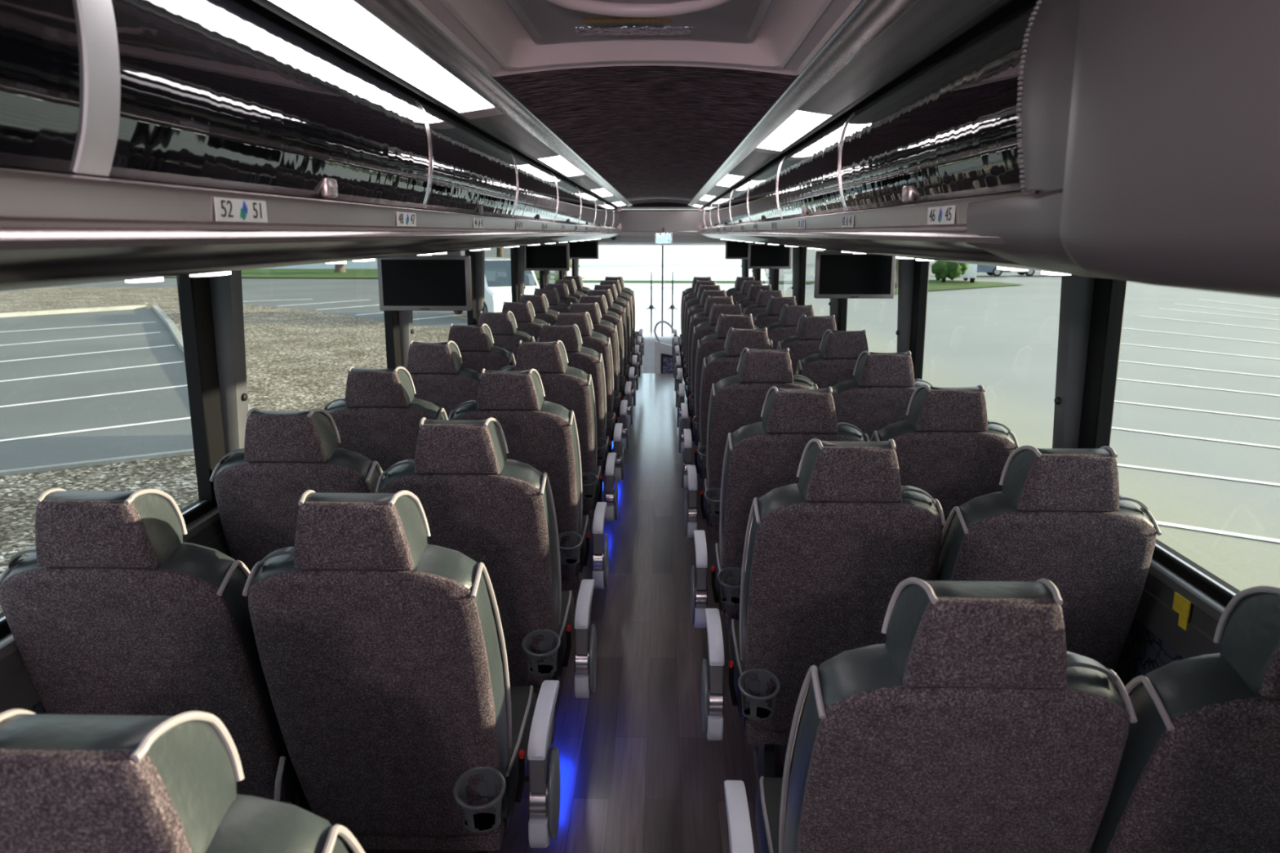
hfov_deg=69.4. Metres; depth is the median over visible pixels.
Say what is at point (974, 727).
seat
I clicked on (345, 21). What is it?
ceiling light
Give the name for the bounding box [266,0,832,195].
roof
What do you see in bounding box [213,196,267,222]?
number sign
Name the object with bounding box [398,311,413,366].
trim
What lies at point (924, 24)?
grille
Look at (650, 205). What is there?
trim
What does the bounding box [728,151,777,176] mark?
grille
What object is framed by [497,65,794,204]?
ceiling
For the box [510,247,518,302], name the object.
window
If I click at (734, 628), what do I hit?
seat cushion
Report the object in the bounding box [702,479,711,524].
seat cushion
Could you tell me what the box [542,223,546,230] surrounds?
number sign
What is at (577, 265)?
trim
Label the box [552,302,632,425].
seat
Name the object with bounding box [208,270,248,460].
window pillar
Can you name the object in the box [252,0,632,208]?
ceiling light panel
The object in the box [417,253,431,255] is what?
light
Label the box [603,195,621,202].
grille
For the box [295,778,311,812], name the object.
seat cushion
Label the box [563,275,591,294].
seat
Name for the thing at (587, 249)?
video screen
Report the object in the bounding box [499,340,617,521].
seat
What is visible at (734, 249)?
video screen
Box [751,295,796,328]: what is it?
seat
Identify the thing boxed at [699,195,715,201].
ceiling light
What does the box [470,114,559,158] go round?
grille
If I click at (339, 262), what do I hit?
light
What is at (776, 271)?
window
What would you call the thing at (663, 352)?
panel
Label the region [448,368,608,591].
seat
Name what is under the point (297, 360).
gravel ground
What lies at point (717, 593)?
seat cushion
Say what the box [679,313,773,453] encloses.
seat
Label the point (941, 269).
shrub
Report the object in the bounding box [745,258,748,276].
window
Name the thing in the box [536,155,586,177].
ceiling light
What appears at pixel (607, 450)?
seat cushion
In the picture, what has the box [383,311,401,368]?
pillar
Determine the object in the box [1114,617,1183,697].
wall
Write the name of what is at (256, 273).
grass
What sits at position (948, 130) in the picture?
bin
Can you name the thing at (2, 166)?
wall
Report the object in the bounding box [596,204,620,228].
bin
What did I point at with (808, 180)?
bin
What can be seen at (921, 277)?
window
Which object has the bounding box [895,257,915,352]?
trim
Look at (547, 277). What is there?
trim
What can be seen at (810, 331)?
seat
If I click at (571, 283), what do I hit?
seat
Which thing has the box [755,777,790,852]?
seat cushion
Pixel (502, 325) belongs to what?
seat
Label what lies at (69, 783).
seat
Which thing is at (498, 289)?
van
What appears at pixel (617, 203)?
ceiling light
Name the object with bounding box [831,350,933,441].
seat
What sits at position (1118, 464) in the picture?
stall
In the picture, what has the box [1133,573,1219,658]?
side wall panel
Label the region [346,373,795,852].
floor
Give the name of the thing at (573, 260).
window
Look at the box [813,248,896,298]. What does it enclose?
video screen
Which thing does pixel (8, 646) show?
trim
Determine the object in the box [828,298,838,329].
trim
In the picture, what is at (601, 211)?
bin
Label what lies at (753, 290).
seat
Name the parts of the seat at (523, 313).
headrest panel, panel, backrest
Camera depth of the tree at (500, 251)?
70.86 m
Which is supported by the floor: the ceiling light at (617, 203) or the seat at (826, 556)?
the seat at (826, 556)
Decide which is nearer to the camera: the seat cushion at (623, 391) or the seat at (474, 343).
the seat at (474, 343)
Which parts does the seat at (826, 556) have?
plate, armrest, seat frame, leg, backrest, panel, headrest panel, grab handle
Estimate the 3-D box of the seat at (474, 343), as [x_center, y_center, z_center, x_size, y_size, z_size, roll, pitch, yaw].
[-0.852,-0.018,5.132,0.471,1.172,0.766,0,12,1]
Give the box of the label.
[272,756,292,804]
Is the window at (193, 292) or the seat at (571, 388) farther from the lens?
the seat at (571, 388)
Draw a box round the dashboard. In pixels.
[642,336,679,373]
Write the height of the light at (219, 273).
0.007 m
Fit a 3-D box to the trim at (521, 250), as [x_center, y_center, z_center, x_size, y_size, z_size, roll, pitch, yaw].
[-1.031,-1.281,7.970,0.098,0.757,0.090,0,12,1]
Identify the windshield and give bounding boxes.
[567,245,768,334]
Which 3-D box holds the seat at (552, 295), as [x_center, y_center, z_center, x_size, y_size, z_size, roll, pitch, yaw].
[-0.774,-0.656,8.185,0.471,1.172,0.766,0,12,1]
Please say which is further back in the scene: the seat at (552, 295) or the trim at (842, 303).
the seat at (552, 295)
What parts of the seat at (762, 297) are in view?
backrest, panel, headrest panel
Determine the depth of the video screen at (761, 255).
8.58 m
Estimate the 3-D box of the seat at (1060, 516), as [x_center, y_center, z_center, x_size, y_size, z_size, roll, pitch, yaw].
[0.921,0.547,2.435,0.470,1.172,0.766,0,12,1]
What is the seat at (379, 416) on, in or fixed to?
on the floor
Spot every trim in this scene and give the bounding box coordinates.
[0,506,220,661]
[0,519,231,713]
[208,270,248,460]
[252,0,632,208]
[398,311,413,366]
[474,249,485,324]
[516,244,525,302]
[544,271,550,287]
[563,241,568,279]
[575,258,579,275]
[599,195,714,208]
[626,195,692,200]
[642,334,679,336]
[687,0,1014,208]
[741,258,745,276]
[751,242,756,280]
[768,268,773,290]
[791,246,799,305]
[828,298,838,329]
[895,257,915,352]
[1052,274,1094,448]
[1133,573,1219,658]
[1147,557,1226,622]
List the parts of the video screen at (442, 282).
hinge arm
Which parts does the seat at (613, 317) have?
headrest panel, panel, backrest, armrest, plate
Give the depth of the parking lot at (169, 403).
18.11 m
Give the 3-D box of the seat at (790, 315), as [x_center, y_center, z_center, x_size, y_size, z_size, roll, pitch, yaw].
[1.022,-0.284,6.408,0.470,1.172,0.766,0,12,1]
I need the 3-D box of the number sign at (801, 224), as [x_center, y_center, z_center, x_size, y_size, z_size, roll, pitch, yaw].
[0.542,-0.681,3.114,0.003,0.029,0.150,0,12,1]
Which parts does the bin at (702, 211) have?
door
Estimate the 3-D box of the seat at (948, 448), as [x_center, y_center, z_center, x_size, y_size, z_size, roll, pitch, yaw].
[0.941,0.379,3.237,0.470,1.172,0.766,0,12,1]
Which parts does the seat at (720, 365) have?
plate, armrest, backrest, panel, headrest panel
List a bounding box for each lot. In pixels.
[0,307,193,470]
[764,247,1279,591]
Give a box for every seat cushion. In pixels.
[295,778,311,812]
[501,686,536,817]
[552,591,573,676]
[575,515,590,573]
[591,466,602,508]
[601,435,609,471]
[609,412,616,441]
[616,395,621,417]
[621,378,625,399]
[624,367,628,380]
[686,383,690,400]
[689,398,693,419]
[693,421,698,444]
[697,442,704,478]
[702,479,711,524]
[713,543,726,610]
[728,619,746,717]
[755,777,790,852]
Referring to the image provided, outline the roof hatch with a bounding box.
[407,0,863,76]
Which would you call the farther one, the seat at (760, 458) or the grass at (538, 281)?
the grass at (538, 281)
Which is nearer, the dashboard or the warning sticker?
the warning sticker
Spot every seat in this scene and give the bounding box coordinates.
[0,488,313,813]
[0,708,364,852]
[209,408,384,580]
[241,489,559,852]
[323,366,448,482]
[375,417,596,781]
[402,340,482,420]
[448,323,515,373]
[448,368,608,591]
[478,311,534,363]
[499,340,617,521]
[502,301,550,342]
[520,293,557,325]
[533,288,569,312]
[537,311,629,480]
[538,324,624,529]
[545,283,579,305]
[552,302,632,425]
[555,279,586,299]
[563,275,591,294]
[578,294,635,406]
[586,288,638,390]
[594,284,640,377]
[600,280,642,365]
[604,275,644,355]
[671,276,711,355]
[672,280,727,365]
[673,284,720,377]
[674,289,726,391]
[675,295,745,407]
[676,303,759,427]
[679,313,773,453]
[680,327,791,488]
[684,347,817,539]
[690,386,869,630]
[701,438,946,784]
[724,577,1137,852]
[725,276,754,296]
[729,280,762,304]
[735,284,771,312]
[742,289,782,317]
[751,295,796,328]
[764,304,813,349]
[776,314,836,375]
[795,328,868,388]
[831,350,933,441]
[869,384,1019,555]
[936,445,1161,671]
[1089,586,1279,852]
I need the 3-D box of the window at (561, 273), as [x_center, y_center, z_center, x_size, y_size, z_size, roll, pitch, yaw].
[-1.000,-1.833,10.628,0.046,0.765,1.820,0,12,1]
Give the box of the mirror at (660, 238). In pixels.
[654,227,672,244]
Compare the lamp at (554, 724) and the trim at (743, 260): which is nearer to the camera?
the lamp at (554, 724)
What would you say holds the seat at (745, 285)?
on the floor
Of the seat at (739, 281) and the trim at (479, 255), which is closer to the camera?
the trim at (479, 255)
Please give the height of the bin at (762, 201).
0.262 m
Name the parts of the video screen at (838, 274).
hinge arm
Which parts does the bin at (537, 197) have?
door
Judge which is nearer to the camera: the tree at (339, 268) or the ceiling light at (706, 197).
the ceiling light at (706, 197)
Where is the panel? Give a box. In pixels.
[653,320,684,373]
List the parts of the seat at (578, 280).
headrest panel, panel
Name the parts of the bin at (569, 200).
door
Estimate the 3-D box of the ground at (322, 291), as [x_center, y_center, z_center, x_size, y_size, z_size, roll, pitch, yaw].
[-193.019,-43.066,220.722,403.000,0.001,560.000,0,12,1]
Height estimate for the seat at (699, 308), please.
1.172 m
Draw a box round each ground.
[0,286,449,613]
[58,247,559,328]
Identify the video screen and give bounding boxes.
[377,250,472,311]
[524,242,569,271]
[568,240,598,258]
[724,240,751,258]
[747,242,791,268]
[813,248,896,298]
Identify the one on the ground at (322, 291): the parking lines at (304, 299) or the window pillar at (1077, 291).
the parking lines at (304, 299)
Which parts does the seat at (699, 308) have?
plate, backrest, panel, headrest panel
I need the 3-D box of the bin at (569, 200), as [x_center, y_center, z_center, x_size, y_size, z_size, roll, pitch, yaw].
[-0.767,-1.356,5.557,0.713,0.262,1.400,0,12,1]
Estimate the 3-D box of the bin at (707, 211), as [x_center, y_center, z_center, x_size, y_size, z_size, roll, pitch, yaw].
[1.071,-2.268,9.918,0.713,0.262,1.400,0,12,1]
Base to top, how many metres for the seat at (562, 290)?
1.172 m
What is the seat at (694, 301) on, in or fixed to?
on the floor
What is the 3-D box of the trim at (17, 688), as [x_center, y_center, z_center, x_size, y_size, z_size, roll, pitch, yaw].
[-1.092,-0.331,5.733,0.024,0.139,13.900,0,12,1]
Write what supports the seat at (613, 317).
on the floor
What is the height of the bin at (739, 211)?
0.262 m
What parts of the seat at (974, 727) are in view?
armrest, backrest, panel, headrest panel, grab handle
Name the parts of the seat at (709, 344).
plate, armrest, backrest, panel, headrest panel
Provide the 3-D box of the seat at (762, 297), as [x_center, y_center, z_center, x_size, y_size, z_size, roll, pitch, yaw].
[1.061,-0.610,7.964,0.470,1.172,0.766,0,12,1]
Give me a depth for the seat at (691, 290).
9.88 m
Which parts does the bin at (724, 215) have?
door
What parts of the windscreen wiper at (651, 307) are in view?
blade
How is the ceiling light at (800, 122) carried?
attached to the ceiling light panel at (870, 18)
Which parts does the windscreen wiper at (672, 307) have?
blade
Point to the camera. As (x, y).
(615, 237)
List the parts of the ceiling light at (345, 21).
frame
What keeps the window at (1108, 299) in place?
in the wall
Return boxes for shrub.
[931,260,968,280]
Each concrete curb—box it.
[0,304,146,317]
[0,448,194,476]
[151,304,252,411]
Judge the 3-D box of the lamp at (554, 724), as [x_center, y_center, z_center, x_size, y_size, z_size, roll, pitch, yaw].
[-0.300,0.913,3.009,0.044,0.220,0.100,0,12,1]
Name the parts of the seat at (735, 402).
plate, armrest, panel, backrest, headrest panel, grab handle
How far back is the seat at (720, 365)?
4.55 m
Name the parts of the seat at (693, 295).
plate, backrest, panel, headrest panel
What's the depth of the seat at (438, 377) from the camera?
3.96 m
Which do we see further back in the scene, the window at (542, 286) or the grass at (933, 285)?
the grass at (933, 285)
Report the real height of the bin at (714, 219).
0.262 m
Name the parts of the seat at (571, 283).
headrest panel, panel, backrest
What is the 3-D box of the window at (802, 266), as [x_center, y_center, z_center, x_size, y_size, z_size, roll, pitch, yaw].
[1.354,-1.075,7.007,0.046,0.765,1.820,0,12,1]
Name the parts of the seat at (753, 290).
backrest, panel, headrest panel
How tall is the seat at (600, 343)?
1.172 m
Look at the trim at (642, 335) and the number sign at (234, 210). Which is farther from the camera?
the trim at (642, 335)
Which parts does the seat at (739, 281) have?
backrest, panel, headrest panel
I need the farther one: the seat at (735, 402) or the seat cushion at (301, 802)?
the seat at (735, 402)
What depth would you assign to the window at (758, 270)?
11.36 m
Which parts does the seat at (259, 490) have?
grab handle, headrest panel, panel, backrest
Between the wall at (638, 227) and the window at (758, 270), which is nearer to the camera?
the window at (758, 270)
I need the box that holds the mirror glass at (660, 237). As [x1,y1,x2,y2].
[655,233,671,243]
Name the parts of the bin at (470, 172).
door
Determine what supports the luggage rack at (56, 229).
attached to the wall at (638, 227)
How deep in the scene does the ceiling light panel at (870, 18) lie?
1.97 m
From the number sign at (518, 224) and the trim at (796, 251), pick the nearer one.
the number sign at (518, 224)
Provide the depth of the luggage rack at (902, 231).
1.96 m
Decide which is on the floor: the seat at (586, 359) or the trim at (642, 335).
the seat at (586, 359)
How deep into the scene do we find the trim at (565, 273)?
11.51 m
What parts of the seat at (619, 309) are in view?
headrest panel, panel, backrest, armrest, plate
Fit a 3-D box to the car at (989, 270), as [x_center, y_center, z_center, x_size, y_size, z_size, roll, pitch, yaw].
[24.137,-11.561,66.462,4.500,1.450,1.860,1,12,6]
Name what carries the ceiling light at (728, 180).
attached to the ceiling light panel at (870, 18)
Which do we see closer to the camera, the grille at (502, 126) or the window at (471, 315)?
the grille at (502, 126)
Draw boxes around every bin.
[0,0,84,173]
[72,0,430,208]
[142,97,517,217]
[373,148,558,222]
[480,172,581,224]
[530,186,595,226]
[564,194,606,226]
[580,200,613,227]
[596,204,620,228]
[699,205,719,228]
[704,201,733,227]
[710,196,746,226]
[718,187,768,226]
[729,175,809,224]
[747,155,886,222]
[777,111,1021,218]
[839,0,1039,210]
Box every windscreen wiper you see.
[646,271,656,336]
[667,271,677,336]
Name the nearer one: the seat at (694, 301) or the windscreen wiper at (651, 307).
the seat at (694, 301)
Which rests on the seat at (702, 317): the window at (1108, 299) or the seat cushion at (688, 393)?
the seat cushion at (688, 393)
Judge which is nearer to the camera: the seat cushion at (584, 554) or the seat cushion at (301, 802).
the seat cushion at (301, 802)
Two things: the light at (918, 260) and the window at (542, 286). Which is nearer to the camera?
the light at (918, 260)
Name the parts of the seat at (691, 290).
plate, backrest, panel, headrest panel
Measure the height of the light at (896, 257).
0.007 m
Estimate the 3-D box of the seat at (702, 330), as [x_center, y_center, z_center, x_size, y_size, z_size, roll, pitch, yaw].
[0.531,-0.299,6.479,0.538,1.172,0.766,0,12,1]
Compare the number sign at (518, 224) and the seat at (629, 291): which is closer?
the number sign at (518, 224)
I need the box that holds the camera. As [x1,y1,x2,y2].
[610,235,617,240]
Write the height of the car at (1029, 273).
1.450 m
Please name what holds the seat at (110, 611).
on the floor
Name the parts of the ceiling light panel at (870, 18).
rail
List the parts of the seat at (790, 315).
backrest, panel, headrest panel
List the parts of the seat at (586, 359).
headrest panel, panel, backrest, armrest, plate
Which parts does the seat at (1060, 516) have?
backrest, panel, headrest panel, grab handle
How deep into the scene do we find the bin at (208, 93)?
1.21 m
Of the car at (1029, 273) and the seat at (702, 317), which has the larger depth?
the car at (1029, 273)
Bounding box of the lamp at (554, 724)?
[551,708,555,744]
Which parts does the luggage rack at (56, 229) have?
underside panel, lip rail, panel, panel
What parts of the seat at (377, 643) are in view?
grab handle, headrest panel, panel, backrest, leg, seat frame, armrest, plate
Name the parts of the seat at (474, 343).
headrest panel, panel, backrest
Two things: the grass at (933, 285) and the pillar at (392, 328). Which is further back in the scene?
the grass at (933, 285)
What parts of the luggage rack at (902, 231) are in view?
panel, panel, lip rail, underside panel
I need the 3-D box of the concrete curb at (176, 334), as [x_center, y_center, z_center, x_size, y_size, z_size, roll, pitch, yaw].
[-12.735,-2.381,25.831,0.435,0.160,28.536,-7,14,-29]
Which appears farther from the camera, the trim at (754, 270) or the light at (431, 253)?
the trim at (754, 270)
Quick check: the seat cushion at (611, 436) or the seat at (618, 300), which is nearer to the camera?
the seat cushion at (611, 436)
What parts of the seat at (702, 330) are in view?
plate, armrest, panel, backrest, headrest panel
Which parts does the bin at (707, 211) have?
door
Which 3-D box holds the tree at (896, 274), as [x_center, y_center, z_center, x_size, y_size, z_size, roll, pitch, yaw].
[14.710,-9.737,52.584,3.256,3.563,2.318,6,13,25]
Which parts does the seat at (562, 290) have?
headrest panel, panel, backrest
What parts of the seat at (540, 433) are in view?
grab handle, headrest panel, backrest, panel, seat frame, armrest, plate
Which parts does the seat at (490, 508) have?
grab handle, headrest panel, panel, backrest, leg, armrest, plate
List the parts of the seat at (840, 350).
backrest, panel, headrest panel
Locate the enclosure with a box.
[965,0,1279,297]
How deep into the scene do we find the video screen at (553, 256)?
8.14 m
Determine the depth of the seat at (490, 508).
2.38 m
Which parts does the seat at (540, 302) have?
headrest panel, panel, backrest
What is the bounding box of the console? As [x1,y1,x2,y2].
[635,331,643,373]
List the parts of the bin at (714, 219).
door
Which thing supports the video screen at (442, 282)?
attached to the luggage rack at (56, 229)
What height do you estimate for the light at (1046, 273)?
0.007 m
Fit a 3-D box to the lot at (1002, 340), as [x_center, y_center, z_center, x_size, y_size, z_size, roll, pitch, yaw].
[206.357,-41.043,211.007,398.000,0.001,560.000,0,12,1]
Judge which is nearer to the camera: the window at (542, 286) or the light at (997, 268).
the light at (997, 268)
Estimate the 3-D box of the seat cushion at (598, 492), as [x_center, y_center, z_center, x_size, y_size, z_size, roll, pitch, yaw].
[-0.417,0.294,4.594,0.440,0.113,0.465,0,12,1]
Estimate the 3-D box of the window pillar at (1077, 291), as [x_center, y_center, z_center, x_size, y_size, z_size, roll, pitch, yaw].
[1.205,-0.153,2.579,0.098,0.757,0.090,0,12,1]
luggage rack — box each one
[0,0,621,291]
[698,0,1071,275]
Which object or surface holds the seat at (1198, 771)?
on the floor
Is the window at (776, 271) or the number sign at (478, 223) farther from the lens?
the window at (776, 271)
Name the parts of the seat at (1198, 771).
backrest, panel, headrest panel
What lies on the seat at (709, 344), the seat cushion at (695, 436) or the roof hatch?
the seat cushion at (695, 436)
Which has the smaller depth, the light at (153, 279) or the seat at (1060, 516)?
the light at (153, 279)
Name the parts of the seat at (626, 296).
headrest panel, panel, backrest, plate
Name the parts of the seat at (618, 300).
headrest panel, panel, backrest, plate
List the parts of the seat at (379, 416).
grab handle, headrest panel, panel, backrest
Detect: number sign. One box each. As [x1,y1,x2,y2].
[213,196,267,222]
[395,211,416,226]
[473,217,484,228]
[515,221,522,229]
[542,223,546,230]
[771,222,776,229]
[797,219,804,228]
[841,214,853,227]
[927,204,955,224]
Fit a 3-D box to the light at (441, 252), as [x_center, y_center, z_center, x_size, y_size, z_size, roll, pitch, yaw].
[-0.705,-0.611,3.252,0.045,0.007,0.120,0,12,1]
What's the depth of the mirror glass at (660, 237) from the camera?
11.83 m
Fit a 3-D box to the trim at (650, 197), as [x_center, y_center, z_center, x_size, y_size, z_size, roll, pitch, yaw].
[0.210,-2.457,9.961,0.704,0.046,0.110,0,12,1]
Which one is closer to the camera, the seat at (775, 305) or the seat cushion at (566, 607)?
the seat cushion at (566, 607)
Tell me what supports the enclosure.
attached to the luggage rack at (902, 231)
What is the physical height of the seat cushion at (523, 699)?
0.113 m
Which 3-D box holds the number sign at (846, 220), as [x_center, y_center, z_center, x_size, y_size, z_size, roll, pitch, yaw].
[0.523,-0.517,2.331,0.003,0.029,0.150,0,12,1]
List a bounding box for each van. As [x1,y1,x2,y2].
[453,257,539,314]
[939,263,977,282]
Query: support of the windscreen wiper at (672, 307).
on the trim at (642, 335)
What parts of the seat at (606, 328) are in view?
headrest panel, panel, backrest, armrest, plate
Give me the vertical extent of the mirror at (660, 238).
0.216 m
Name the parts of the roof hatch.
handle, lid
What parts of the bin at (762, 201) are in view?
door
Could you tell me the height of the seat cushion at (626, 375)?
0.113 m
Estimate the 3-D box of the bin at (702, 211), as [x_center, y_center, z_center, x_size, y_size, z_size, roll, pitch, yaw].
[1.106,-2.555,11.291,0.713,0.262,1.394,0,12,1]
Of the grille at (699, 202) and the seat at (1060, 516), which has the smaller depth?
the seat at (1060, 516)
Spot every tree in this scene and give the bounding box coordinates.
[333,263,346,272]
[496,247,503,257]
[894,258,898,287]
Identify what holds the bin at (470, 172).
attached to the luggage rack at (56, 229)
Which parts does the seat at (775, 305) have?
backrest, panel, headrest panel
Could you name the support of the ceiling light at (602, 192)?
attached to the ceiling light panel at (401, 16)
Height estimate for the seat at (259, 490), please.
1.172 m
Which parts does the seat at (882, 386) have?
panel, backrest, headrest panel, grab handle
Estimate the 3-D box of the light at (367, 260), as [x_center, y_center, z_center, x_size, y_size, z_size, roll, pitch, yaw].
[-0.726,-0.439,2.430,0.045,0.007,0.120,0,12,1]
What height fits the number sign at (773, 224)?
0.029 m
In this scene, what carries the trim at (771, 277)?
attached to the wall at (1143, 652)
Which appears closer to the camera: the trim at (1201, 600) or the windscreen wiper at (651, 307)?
the trim at (1201, 600)
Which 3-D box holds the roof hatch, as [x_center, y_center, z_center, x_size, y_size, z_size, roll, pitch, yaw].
[-0.003,-0.726,1.562,0.704,0.084,1.095,0,12,1]
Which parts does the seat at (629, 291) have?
headrest panel, panel, backrest, plate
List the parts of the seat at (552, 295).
headrest panel, panel, backrest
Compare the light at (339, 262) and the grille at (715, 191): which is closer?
the light at (339, 262)
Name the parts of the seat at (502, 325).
headrest panel, panel, backrest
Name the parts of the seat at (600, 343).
headrest panel, panel, backrest, armrest, plate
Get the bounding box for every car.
[977,264,1011,276]
[1012,269,1040,275]
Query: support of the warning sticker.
attached to the wall at (1143, 652)
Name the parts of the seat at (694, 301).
plate, backrest, panel, headrest panel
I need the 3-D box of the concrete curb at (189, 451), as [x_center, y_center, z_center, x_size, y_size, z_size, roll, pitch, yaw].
[-23.027,2.513,2.664,40.694,0.070,0.215,-7,14,-31]
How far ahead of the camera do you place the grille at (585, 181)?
6.18 m
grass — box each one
[170,268,586,278]
[537,280,814,283]
[893,279,1023,293]
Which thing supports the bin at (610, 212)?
attached to the luggage rack at (56, 229)
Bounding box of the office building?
[263,257,377,269]
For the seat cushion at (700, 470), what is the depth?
4.95 m
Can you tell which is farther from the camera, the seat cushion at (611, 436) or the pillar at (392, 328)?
the seat cushion at (611, 436)
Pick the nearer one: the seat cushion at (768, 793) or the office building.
the seat cushion at (768, 793)
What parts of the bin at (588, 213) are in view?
door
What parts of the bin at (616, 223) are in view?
door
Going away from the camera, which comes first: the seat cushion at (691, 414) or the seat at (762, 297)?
the seat cushion at (691, 414)
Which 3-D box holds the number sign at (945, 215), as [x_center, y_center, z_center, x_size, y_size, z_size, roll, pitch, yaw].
[0.503,-0.354,1.548,0.003,0.029,0.150,0,12,1]
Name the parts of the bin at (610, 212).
door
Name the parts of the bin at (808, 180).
door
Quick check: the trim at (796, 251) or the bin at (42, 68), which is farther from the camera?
the trim at (796, 251)
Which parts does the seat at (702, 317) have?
plate, armrest, panel, backrest, headrest panel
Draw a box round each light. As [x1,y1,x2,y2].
[124,276,164,282]
[189,271,231,276]
[269,0,504,119]
[325,261,346,264]
[352,258,374,262]
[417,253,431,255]
[431,252,447,254]
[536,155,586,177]
[591,187,613,197]
[612,201,626,206]
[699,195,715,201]
[715,173,745,187]
[752,109,833,154]
[895,256,914,258]
[915,257,933,261]
[996,266,1028,271]
[1040,271,1071,275]
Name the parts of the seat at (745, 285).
backrest, panel, headrest panel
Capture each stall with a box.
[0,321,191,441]
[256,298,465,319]
[1111,299,1279,542]
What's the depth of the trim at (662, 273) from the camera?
13.09 m
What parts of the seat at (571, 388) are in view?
grab handle, headrest panel, backrest, panel, armrest, plate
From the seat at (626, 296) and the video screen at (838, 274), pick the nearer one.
the video screen at (838, 274)
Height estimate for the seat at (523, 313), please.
1.172 m
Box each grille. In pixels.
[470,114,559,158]
[569,175,602,190]
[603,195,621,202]
[695,200,708,205]
[705,186,728,196]
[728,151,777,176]
[797,0,999,115]
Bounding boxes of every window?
[0,275,226,639]
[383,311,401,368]
[464,249,476,324]
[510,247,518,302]
[539,271,545,288]
[559,271,563,279]
[571,258,575,275]
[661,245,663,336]
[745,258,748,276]
[756,268,760,280]
[773,268,779,290]
[798,246,806,305]
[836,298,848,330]
[909,257,929,382]
[1077,277,1239,606]
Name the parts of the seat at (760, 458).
plate, armrest, panel, backrest, headrest panel, grab handle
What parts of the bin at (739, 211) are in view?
door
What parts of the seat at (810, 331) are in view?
backrest, panel, headrest panel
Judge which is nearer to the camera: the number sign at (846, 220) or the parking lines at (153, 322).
the number sign at (846, 220)
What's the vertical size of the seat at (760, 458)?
1.172 m
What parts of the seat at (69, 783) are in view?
headrest panel, backrest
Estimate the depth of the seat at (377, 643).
1.78 m
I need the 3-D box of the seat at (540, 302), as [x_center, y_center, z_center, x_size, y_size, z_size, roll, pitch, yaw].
[-0.793,-0.499,7.431,0.471,1.172,0.766,0,12,1]
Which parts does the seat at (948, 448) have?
backrest, headrest panel, panel, grab handle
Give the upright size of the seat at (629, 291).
1.172 m
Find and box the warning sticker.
[1172,591,1191,631]
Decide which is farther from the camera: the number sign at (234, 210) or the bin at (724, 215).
the bin at (724, 215)
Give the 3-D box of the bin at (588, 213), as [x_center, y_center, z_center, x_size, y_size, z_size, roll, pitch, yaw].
[-0.732,-1.643,6.930,0.713,0.262,1.394,0,12,1]
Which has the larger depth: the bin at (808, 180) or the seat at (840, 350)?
the seat at (840, 350)
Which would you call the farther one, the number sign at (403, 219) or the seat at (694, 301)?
the seat at (694, 301)
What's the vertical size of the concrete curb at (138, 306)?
0.180 m
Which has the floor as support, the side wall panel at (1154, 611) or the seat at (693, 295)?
the seat at (693, 295)
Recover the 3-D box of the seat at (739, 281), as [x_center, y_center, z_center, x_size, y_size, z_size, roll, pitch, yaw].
[1.119,-1.087,10.244,0.470,1.172,0.766,0,12,1]
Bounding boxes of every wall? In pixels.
[0,165,142,714]
[595,209,725,245]
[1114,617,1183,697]
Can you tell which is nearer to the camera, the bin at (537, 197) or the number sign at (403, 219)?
the number sign at (403, 219)
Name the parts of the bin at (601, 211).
door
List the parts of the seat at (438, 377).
headrest panel, panel, backrest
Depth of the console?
11.91 m

